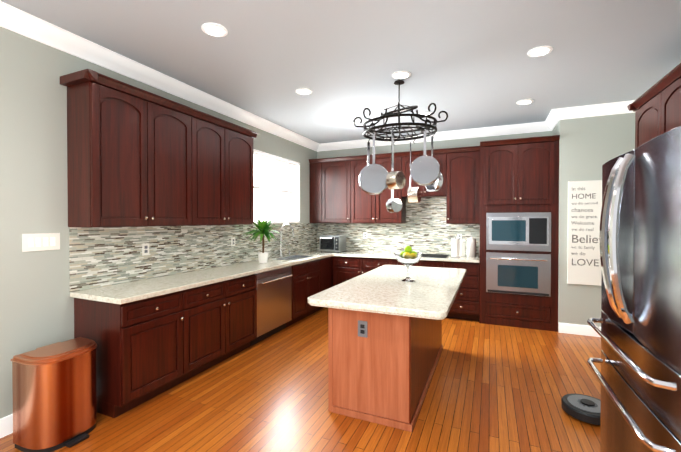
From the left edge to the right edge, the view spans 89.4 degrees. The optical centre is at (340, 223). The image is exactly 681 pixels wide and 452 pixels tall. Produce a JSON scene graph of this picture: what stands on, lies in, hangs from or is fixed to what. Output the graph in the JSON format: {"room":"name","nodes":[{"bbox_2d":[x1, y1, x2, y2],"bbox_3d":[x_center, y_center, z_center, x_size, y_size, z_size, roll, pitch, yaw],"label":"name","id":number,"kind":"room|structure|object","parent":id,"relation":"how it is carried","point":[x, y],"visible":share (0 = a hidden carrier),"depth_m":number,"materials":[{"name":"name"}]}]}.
{"room":"kitchen","nodes":[
{"label":"kitchen","id":0,"kind":"room"},
{"bbox_2d":[0,27,316,418],"bbox_3d":[-2.319,-0.003,2.583,0.150,2.944,9.317,0,1,23],"label":"wall","id":1,"kind":"structure","parent":0,"point":[36,305],"depth_m":2.55,"materials":[{"name":"grey paint"}]},
{"bbox_2d":[0,414,12,437],"bbox_3d":[-3.131,1.424,0.520,0.015,0.129,4.860,0,1,23],"label":"baseboard","id":2,"kind":"structure","parent":1,"relation":"attached to","point":[6,425],"depth_m":2.38,"materials":[{"name":"white wood"}]},
{"bbox_2d":[22,233,59,251],"bbox_3d":[-2.235,0.139,2.573,0.011,0.130,0.232,0,1,23],"label":"switch plate","id":3,"kind":"object","parent":1,"relation":"attached to","point":[40,241],"visible":1,"depth_m":2.56,"materials":[{"name":"white plastic"}]},
{"bbox_2d":[64,69,195,227],"bbox_3d":[-1.836,-0.560,3.108,0.309,1.175,0.956,0,1,23],"label":"upper cabinet","id":4,"kind":"object","parent":1,"relation":"attached to","point":[137,157],"depth_m":2.86,"materials":[{"name":"brown wood"}]},
{"bbox_2d":[0,1,318,150],"bbox_3d":[-2.231,-1.410,2.449,0.105,0.125,9.166,0,1,23],"label":"crown molding","id":5,"kind":"structure","parent":1,"relation":"attached to","point":[20,22],"depth_m":3.09,"materials":[{"name":"white"}]},
{"bbox_2d":[69,223,316,291],"bbox_3d":[-1.306,0.272,4.712,0.008,0.518,4.285,0,1,23],"label":"backsplash","id":6,"kind":"structure","parent":1,"relation":"attached to","point":[102,256],"depth_m":3.53,"materials":[{"name":"tile"}]},
{"bbox_2d":[142,243,148,255],"bbox_3d":[-1.891,0.252,3.346,0.007,0.116,0.072,0,1,23],"label":"electrical outlet","id":7,"kind":"object","parent":6,"relation":"attached to","point":[145,248],"visible":1,"depth_m":3.34,"materials":[{"name":"white plastic"}]},
{"bbox_2d":[231,237,234,245],"bbox_3d":[-1.396,0.241,4.486,0.007,0.116,0.072,0,1,23],"label":"electrical outlet","id":8,"kind":"object","parent":6,"relation":"attached to","point":[232,241],"visible":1,"depth_m":4.48,"materials":[{"name":"white plastic"}]},
{"bbox_2d":[192,109,255,225],"bbox_3d":[-1.447,-0.569,4.003,0.309,1.175,0.994,0,1,23],"label":"upper cabinet","id":9,"kind":"object","parent":1,"relation":"attached to","point":[224,150],"depth_m":3.90,"materials":[{"name":"brown wood"}]},
{"bbox_2d":[253,149,299,223],"bbox_3d":[-1.050,-0.529,5.463,0.182,1.160,1.470,0,1,23],"label":"window","id":10,"kind":"structure","parent":1,"relation":"in","point":[273,205],"depth_m":5.60,"materials":[{"name":"white glass"}]},
{"bbox_2d":[0,307,601,451],"bbox_3d":[0.016,1.529,1.583,5.242,0.100,9.317,0,1,23],"label":"floor","id":11,"kind":"structure","parent":0,"point":[495,388],"depth_m":2.77,"materials":[{"name":"brown wood"}]},
{"bbox_2d":[11,337,96,451],"bbox_3d":[-1.911,1.165,2.375,0.357,0.613,0.422,0,1,23],"label":"trash can","id":12,"kind":"object","parent":11,"relation":"on","point":[54,396],"visible":1,"depth_m":2.24,"materials":[{"name":"orange metal"}]},
{"bbox_2d":[74,290,185,417],"bbox_3d":[-1.774,1.029,2.921,0.584,0.876,0.554,0,1,23],"label":"base cabinet","id":13,"kind":"object","parent":11,"relation":"on","point":[147,349],"depth_m":2.70,"materials":[{"name":"brown wood"}]},
{"bbox_2d":[186,274,256,379],"bbox_3d":[-1.453,1.021,3.659,0.584,0.876,1.055,0,1,23],"label":"base cabinet","id":14,"kind":"object","parent":11,"relation":"on","point":[221,317],"depth_m":3.47,"materials":[{"name":"brown wood"}]},
{"bbox_2d":[70,250,333,304],"bbox_3d":[-1.027,0.553,4.601,0.621,0.040,4.299,0,1,23],"label":"countertop","id":15,"kind":"structure","parent":14,"relation":"on","point":[125,293],"depth_m":3.29,"materials":[{"name":"stone"}]},
{"bbox_2d":[244,217,281,262],"bbox_3d":[-1.053,0.210,4.641,0.454,0.643,0.481,0,1,23],"label":"plant","id":16,"kind":"object","parent":15,"relation":"on","point":[263,227],"visible":1,"depth_m":4.59,"materials":[{"name":"green plant"}]},
{"bbox_2d":[279,223,293,256],"bbox_3d":[-0.796,0.262,5.479,0.266,0.523,0.298,0,1,23],"label":"faucet","id":17,"kind":"object","parent":15,"relation":"on","point":[280,254],"visible":1,"depth_m":5.40,"materials":[{"name":"silver metal"}]},
{"bbox_2d":[276,255,311,259],"bbox_3d":[-0.723,0.547,5.320,0.377,0.036,0.697,0,1,23],"label":"sink","id":18,"kind":"object","parent":15,"relation":"in","point":[294,257],"visible":0.6,"depth_m":5.50,"materials":[{"name":"silver metal"}]},
{"bbox_2d":[250,266,292,345],"bbox_3d":[-1.065,1.015,4.496,0.625,0.872,0.778,0,1,23],"label":"dishwasher","id":19,"kind":"object","parent":11,"relation":"on","point":[274,301],"visible":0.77,"depth_m":4.35,"materials":[{"name":"grey metal"}]},
{"bbox_2d":[286,259,321,326],"bbox_3d":[-0.758,1.006,5.258,0.584,0.876,0.852,0,1,23],"label":"base cabinet","id":20,"kind":"object","parent":11,"relation":"on","point":[310,278],"depth_m":5.08,"materials":[{"name":"brown wood"}]},
{"bbox_2d":[322,256,332,307],"bbox_3d":[-0.505,1.000,5.840,0.584,0.876,0.417,0,1,23],"label":"base cabinet","id":21,"kind":"object","parent":11,"relation":"on","point":[327,263],"depth_m":5.77,"materials":[{"name":"brown wood"}]},
{"bbox_2d":[333,256,360,285],"bbox_3d":[0.214,0.998,6.087,0.534,0.876,0.584,0,1,23],"label":"base cabinet","id":22,"kind":"object","parent":11,"relation":"on","point":[344,268],"depth_m":5.83,"materials":[{"name":"brown wood"}]},
{"bbox_2d":[361,257,396,273],"bbox_3d":[0.740,1.000,5.859,0.612,0.876,0.584,0,1,23],"label":"base cabinet","id":23,"kind":"object","parent":11,"relation":"on","point":[367,264],"depth_m":5.63,"materials":[{"name":"brown wood"}]},
{"bbox_2d":[328,308,442,431],"bbox_3d":[0.546,1.024,3.342,0.656,0.875,1.725,0,1,23],"label":"kitchen island","id":24,"kind":"object","parent":11,"relation":"on","point":[381,368],"visible":0.81,"depth_m":2.57,"materials":[{"name":"brown wood"}]},
{"bbox_2d":[307,265,466,319],"bbox_3d":[0.616,0.573,3.310,1.005,0.055,2.110,0,1,23],"label":"island countertop","id":25,"kind":"structure","parent":24,"relation":"on","point":[430,292],"depth_m":2.74,"materials":[{"name":"stone"}]},
{"bbox_2d":[394,246,422,281],"bbox_3d":[0.639,0.378,3.254,0.264,0.334,0.264,0,1,23],"label":"fruit bowl","id":26,"kind":"object","parent":25,"relation":"on","point":[407,257],"visible":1,"depth_m":3.19,"materials":[{"name":"clear glass"}]},
{"bbox_2d":[397,260,444,267],"bbox_3d":[1.347,1.003,5.595,0.712,0.876,0.584,0,1,23],"label":"base cabinet","id":27,"kind":"object","parent":11,"relation":"on","point":[425,263],"depth_m":5.28,"materials":[{"name":"brown wood"}]},
{"bbox_2d":[445,261,479,320],"bbox_3d":[1.900,1.005,5.354,0.494,0.876,0.584,0,1,23],"label":"base cabinet","id":28,"kind":"object","parent":11,"relation":"on","point":[465,305],"depth_m":5.06,"materials":[{"name":"brown wood"}]},
{"bbox_2d":[334,251,479,262],"bbox_3d":[1.056,0.542,5.691,2.312,0.040,0.639,0,1,23],"label":"countertop","id":29,"kind":"structure","parent":28,"relation":"on","point":[385,255],"depth_m":5.58,"materials":[{"name":"stone"}]},
{"bbox_2d":[319,235,345,252],"bbox_3d":[-0.146,0.365,6.276,0.390,0.300,0.357,0,1,23],"label":"toaster oven","id":30,"kind":"object","parent":29,"relation":"on","point":[332,243],"visible":0.98,"depth_m":6.15,"materials":[{"name":"silver metal"}]},
{"bbox_2d":[422,254,448,257],"bbox_3d":[1.334,0.516,5.556,0.768,0.013,0.488,0,1,23],"label":"cooktop","id":31,"kind":"object","parent":29,"relation":"in","point":[435,255],"visible":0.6,"depth_m":5.47,"materials":[{"name":"black glass"}]},
{"bbox_2d":[451,236,460,257],"bbox_3d":[1.781,0.364,5.328,0.138,0.322,0.138,0,1,14],"label":"canister","id":32,"kind":"object","parent":29,"relation":"on","point":[457,248],"depth_m":5.28,"materials":[{"name":"white ceramic"}]},
{"bbox_2d":[461,240,464,255],"bbox_3d":[1.932,0.397,5.503,0.112,0.252,0.112,0,1,14],"label":"canister","id":33,"kind":"object","parent":29,"relation":"on","point":[462,243],"depth_m":5.45,"materials":[{"name":"white ceramic"}]},
{"bbox_2d":[467,237,475,256],"bbox_3d":[2.058,0.368,5.415,0.132,0.312,0.132,0,1,14],"label":"canister","id":34,"kind":"object","parent":29,"relation":"on","point":[471,242],"depth_m":5.36,"materials":[{"name":"white ceramic"}]},
{"bbox_2d":[479,135,559,331],"bbox_3d":[2.561,0.140,5.016,0.974,2.614,0.663,0,1,23],"label":"tall cabinet","id":35,"kind":"object","parent":11,"relation":"on","point":[519,208],"visible":1,"depth_m":4.76,"materials":[{"name":"brown wood"}]},
{"bbox_2d":[561,394,600,424],"bbox_3d":[1.895,1.418,2.642,0.340,0.101,0.340,0,1,23],"label":"robot vacuum","id":36,"kind":"object","parent":11,"relation":"on","point":[584,408],"visible":0.81,"depth_m":2.60,"materials":[{"name":"grey plastic"}]},
{"bbox_2d":[587,126,680,451],"bbox_3d":[1.536,0.592,1.240,0.970,1.780,0.879,0,1,23],"label":"fridge","id":37,"kind":"object","parent":11,"relation":"on","point":[639,360],"visible":1,"depth_m":1.28,"materials":[{"name":"grey metal"}]},
{"bbox_2d":[0,0,680,143],"bbox_3d":[0.016,-1.515,1.553,5.242,0.100,9.317,0,1,23],"label":"ceiling","id":38,"kind":"structure","parent":0,"point":[469,64],"depth_m":2.96,"materials":[{"name":"grey paint"}]},
{"bbox_2d":[201,23,227,36],"bbox_3d":[-0.958,-1.469,2.622,0.188,0.012,0.188,0,1,23],"label":"recessed light","id":39,"kind":"object","parent":38,"relation":"in","point":[215,29],"visible":1,"depth_m":2.61,"materials":[{"name":"white"}]},
{"bbox_2d":[296,88,311,94],"bbox_3d":[-0.412,-1.481,3.878,0.188,0.012,0.188,0,1,23],"label":"recessed light","id":40,"kind":"object","parent":38,"relation":"in","point":[303,91],"visible":1,"depth_m":3.88,"materials":[{"name":"white"}]},
{"bbox_2d":[344,121,355,124],"bbox_3d":[0.138,-1.493,5.144,0.188,0.012,0.188,0,1,23],"label":"recessed light","id":41,"kind":"object","parent":38,"relation":"in","point":[348,123],"visible":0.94,"depth_m":5.14,"materials":[{"name":"white"}]},
{"bbox_2d":[353,80,447,212],"bbox_3d":[0.608,-0.801,3.572,0.957,1.366,0.829,0,1,23],"label":"pot rack","id":42,"kind":"object","parent":38,"relation":"hanging from","point":[375,179],"visible":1,"depth_m":3.38,"materials":[{"name":"black metal"}]},
{"bbox_2d":[392,71,410,78],"bbox_3d":[0.606,-1.477,3.436,0.188,0.012,0.188,0,1,23],"label":"recessed light","id":43,"kind":"object","parent":38,"relation":"in","point":[401,74],"visible":1,"depth_m":3.42,"materials":[{"name":"white"}]},
{"bbox_2d":[516,99,533,104],"bbox_3d":[2.261,-1.484,4.221,0.188,0.012,0.188,0,1,23],"label":"recessed light","id":44,"kind":"object","parent":38,"relation":"in","point":[525,101],"visible":1,"depth_m":4.20,"materials":[{"name":"white"}]},
{"bbox_2d":[527,46,552,56],"bbox_3d":[1.711,-1.472,2.955,0.188,0.012,0.188,0,1,23],"label":"recessed light","id":45,"kind":"object","parent":38,"relation":"in","point":[539,51],"visible":1,"depth_m":2.95,"materials":[{"name":"white"}]},
{"bbox_2d":[317,131,551,255],"bbox_3d":[1.912,-0.033,5.741,5.092,2.944,0.150,0,1,23],"label":"wall","id":46,"kind":"structure","parent":0,"point":[458,143],"depth_m":5.83,"materials":[{"name":"grey paint"}]},
{"bbox_2d":[309,159,320,221],"bbox_3d":[-0.398,-0.593,6.487,0.253,1.175,0.309,0,1,23],"label":"upper cabinet","id":47,"kind":"object","parent":46,"relation":"attached to","point":[315,164],"depth_m":6.34,"materials":[{"name":"brown wood"}]},
{"bbox_2d":[321,156,352,222],"bbox_3d":[-0.020,-0.591,6.323,0.571,1.175,0.309,0,1,23],"label":"upper cabinet","id":48,"kind":"object","parent":46,"relation":"attached to","point":[338,194],"depth_m":6.18,"materials":[{"name":"brown wood"}]},
{"bbox_2d":[353,152,400,222],"bbox_3d":[0.659,-0.588,6.028,0.909,1.175,0.309,0,1,23],"label":"upper cabinet","id":49,"kind":"object","parent":46,"relation":"attached to","point":[367,208],"depth_m":5.90,"materials":[{"name":"brown wood"}]},
{"bbox_2d":[317,197,479,255],"bbox_3d":[0.898,0.039,6.094,2.928,0.956,0.008,0,1,23],"label":"backsplash","id":50,"kind":"structure","parent":46,"relation":"attached to","point":[421,230],"depth_m":5.93,"materials":[{"name":"tile"}]},
{"bbox_2d":[401,148,448,223],"bbox_3d":[1.402,-0.585,5.705,0.711,1.175,0.309,0,1,23],"label":"upper cabinet","id":51,"kind":"object","parent":46,"relation":"attached to","point":[442,156],"depth_m":5.55,"materials":[{"name":"brown wood"}]},
{"bbox_2d":[317,121,550,151],"bbox_3d":[1.324,-1.443,5.843,3.919,0.125,0.105,0,1,23],"label":"crown molding","id":52,"kind":"structure","parent":46,"relation":"attached to","point":[543,126],"depth_m":5.59,"materials":[{"name":"white"}]},
{"bbox_2d":[449,146,479,223],"bbox_3d":[1.954,-0.583,5.465,0.494,1.175,0.309,0,1,23],"label":"upper cabinet","id":53,"kind":"object","parent":46,"relation":"attached to","point":[464,162],"depth_m":5.32,"materials":[{"name":"brown wood"}]},
{"bbox_2d":[552,113,634,331],"bbox_3d":[3.490,-0.023,4.644,1.021,2.944,0.605,0,1,23],"label":"wall","id":54,"kind":"structure","parent":0,"point":[589,147],"depth_m":4.47,"materials":[{"name":"grey paint"}]},
{"bbox_2d":[545,112,558,130],"bbox_3d":[2.973,-1.433,4.854,0.105,0.125,0.604,0,1,23],"label":"crown molding","id":55,"kind":"structure","parent":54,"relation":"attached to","point":[550,123],"depth_m":4.87,"materials":[{"name":"white"}]},
{"bbox_2d":[559,323,600,336],"bbox_3d":[3.366,1.387,4.372,1.019,0.129,0.015,0,1,23],"label":"baseboard","id":56,"kind":"object","parent":54,"relation":"attached to","point":[577,329],"visible":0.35,"depth_m":4.49,"materials":[{"name":"white wood"}]},
{"bbox_2d":[567,180,601,285],"bbox_3d":[3.207,0.121,4.425,0.485,1.340,0.021,0,1,23],"label":"sign","id":57,"kind":"object","parent":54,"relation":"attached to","point":[584,215],"visible":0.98,"depth_m":4.44,"materials":[{"name":"white fabric"}]},
{"bbox_2d":[551,100,634,120],"bbox_3d":[3.300,-1.428,4.324,1.125,0.125,0.105,0,1,23],"label":"crown molding","id":58,"kind":"structure","parent":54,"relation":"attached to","point":[604,109],"depth_m":4.37,"materials":[{"name":"white paint"}]},
{"bbox_3d":[2.321,0.018,0.484,0.150,2.944,9.167,0,1,23],"label":"wall","id":59,"kind":"structure","parent":0,"visible":0},
{"bbox_2d":[631,63,680,148],"bbox_3d":[2.883,-0.789,2.694,0.584,0.714,1.097,0,1,23],"label":"upper cabinet","id":60,"kind":"object","parent":59,"relation":"attached to","point":[656,108],"depth_m":2.83,"materials":[{"name":"brown wood"}]}
]}

